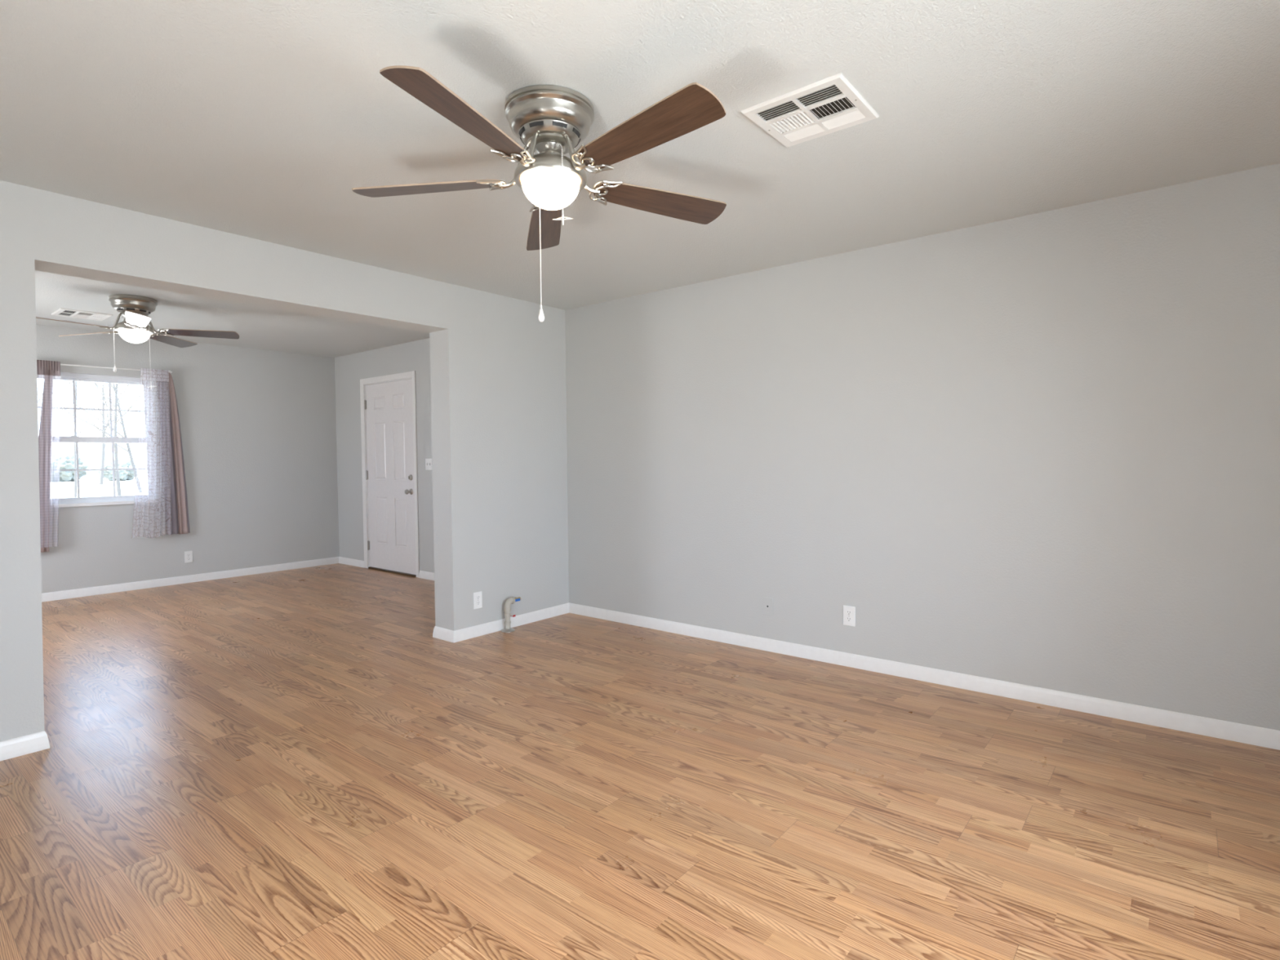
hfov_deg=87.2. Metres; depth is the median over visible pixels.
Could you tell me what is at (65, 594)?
baseboard
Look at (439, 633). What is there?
baseboard
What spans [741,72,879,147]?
ceiling vent
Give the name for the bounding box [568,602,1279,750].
baseboard
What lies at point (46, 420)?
drape
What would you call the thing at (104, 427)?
bare tree
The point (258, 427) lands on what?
wall
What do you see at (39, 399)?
bare tree
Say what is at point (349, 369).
wall
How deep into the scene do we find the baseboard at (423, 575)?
7.05 m
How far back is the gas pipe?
4.88 m
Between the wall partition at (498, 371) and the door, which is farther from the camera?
the door
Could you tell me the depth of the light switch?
6.97 m
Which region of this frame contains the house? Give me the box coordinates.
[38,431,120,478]
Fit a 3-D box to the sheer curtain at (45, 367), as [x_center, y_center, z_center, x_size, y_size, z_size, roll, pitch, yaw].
[-5.339,-0.232,5.997,0.035,1.672,0.310,1,2,39]
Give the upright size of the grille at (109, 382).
0.526 m
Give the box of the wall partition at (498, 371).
[0,180,568,741]
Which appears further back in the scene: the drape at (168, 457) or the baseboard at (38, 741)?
the drape at (168, 457)
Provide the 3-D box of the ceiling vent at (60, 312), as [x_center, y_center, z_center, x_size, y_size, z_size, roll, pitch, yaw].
[-4.681,-1.385,5.642,0.340,0.012,0.340,1,2,39]
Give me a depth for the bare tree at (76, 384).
18.73 m
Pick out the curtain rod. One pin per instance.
(169, 371)
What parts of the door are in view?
knob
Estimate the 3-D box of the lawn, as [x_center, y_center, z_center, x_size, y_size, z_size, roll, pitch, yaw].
[-39.459,0.771,36.910,180.000,0.120,180.000,1,2,39]
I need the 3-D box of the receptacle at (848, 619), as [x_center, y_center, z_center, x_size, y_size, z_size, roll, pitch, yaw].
[1.239,0.826,3.986,0.034,0.027,0.002,1,2,39]
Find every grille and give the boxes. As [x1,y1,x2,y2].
[37,380,144,437]
[50,442,146,497]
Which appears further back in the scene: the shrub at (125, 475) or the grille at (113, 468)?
the shrub at (125, 475)
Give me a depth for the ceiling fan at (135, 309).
5.09 m
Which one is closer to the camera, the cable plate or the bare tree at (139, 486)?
the cable plate
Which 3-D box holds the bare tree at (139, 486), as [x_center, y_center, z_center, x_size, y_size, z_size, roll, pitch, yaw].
[-27.540,-5.195,33.293,7.456,11.845,8.716,-2,3,-43]
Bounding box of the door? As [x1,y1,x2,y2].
[364,378,416,574]
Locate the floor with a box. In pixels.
[0,563,1279,959]
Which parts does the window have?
sash, sash, sill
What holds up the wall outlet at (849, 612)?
attached to the wall at (1042, 450)
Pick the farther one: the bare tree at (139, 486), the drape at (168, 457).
the bare tree at (139, 486)
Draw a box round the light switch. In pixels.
[425,458,432,470]
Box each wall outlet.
[184,551,192,563]
[473,591,482,608]
[843,604,855,626]
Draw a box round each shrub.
[50,452,88,482]
[97,459,137,480]
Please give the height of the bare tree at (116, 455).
9.501 m
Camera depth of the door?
7.45 m
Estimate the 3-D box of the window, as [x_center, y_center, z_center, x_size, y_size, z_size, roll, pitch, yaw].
[-5.191,-0.379,6.408,0.140,1.243,0.945,1,2,39]
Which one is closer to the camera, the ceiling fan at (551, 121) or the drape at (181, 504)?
the ceiling fan at (551, 121)
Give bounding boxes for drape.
[38,375,53,552]
[157,378,190,534]
[168,372,187,534]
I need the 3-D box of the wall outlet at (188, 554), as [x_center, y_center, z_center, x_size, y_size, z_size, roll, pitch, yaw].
[-4.683,0.798,6.975,0.008,0.118,0.073,1,2,39]
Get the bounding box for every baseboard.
[0,730,49,760]
[41,556,364,602]
[418,570,434,580]
[432,602,568,642]
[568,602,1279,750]
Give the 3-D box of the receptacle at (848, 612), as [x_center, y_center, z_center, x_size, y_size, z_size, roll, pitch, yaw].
[1.238,0.786,3.985,0.034,0.027,0.002,1,2,39]
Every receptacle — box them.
[846,610,851,615]
[846,617,851,622]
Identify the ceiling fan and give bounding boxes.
[35,294,239,389]
[351,65,726,321]
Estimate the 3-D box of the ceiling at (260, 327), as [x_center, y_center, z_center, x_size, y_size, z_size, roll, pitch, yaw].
[-3.596,-1.456,5.187,4.186,0.140,4.920,1,2,39]
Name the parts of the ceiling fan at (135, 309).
blade, blade, blade arm, blade arm, pull chain, lamp shade, blade arm, blade, blade arm, blade arm, blade, blade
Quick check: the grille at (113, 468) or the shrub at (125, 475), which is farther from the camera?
the shrub at (125, 475)
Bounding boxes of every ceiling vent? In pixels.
[50,307,112,320]
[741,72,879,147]
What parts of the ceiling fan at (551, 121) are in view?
blade, blade, blade arm, blade arm, blade arm, pull chain, blade, lamp shade, pull chain, blade arm, blade arm, blade, blade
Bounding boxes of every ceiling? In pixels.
[0,0,1279,310]
[35,270,429,357]
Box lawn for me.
[50,471,147,498]
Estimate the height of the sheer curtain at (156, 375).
1.669 m
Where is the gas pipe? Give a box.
[501,596,520,632]
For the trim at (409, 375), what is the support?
attached to the wall at (349, 369)
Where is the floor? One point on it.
(292, 764)
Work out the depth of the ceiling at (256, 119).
2.32 m
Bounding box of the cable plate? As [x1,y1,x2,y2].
[762,596,773,615]
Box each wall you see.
[35,324,339,593]
[334,337,434,573]
[564,163,1279,730]
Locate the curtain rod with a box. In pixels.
[60,363,172,373]
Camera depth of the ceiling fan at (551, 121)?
2.18 m
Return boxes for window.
[36,372,158,507]
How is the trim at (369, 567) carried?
attached to the wall at (349, 369)
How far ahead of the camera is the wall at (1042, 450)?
3.52 m
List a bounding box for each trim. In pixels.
[360,370,419,577]
[368,566,416,577]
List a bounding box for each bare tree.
[37,378,83,403]
[37,379,142,495]
[53,379,143,497]
[53,381,142,493]
[80,381,142,484]
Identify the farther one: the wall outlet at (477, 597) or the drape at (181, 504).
the drape at (181, 504)

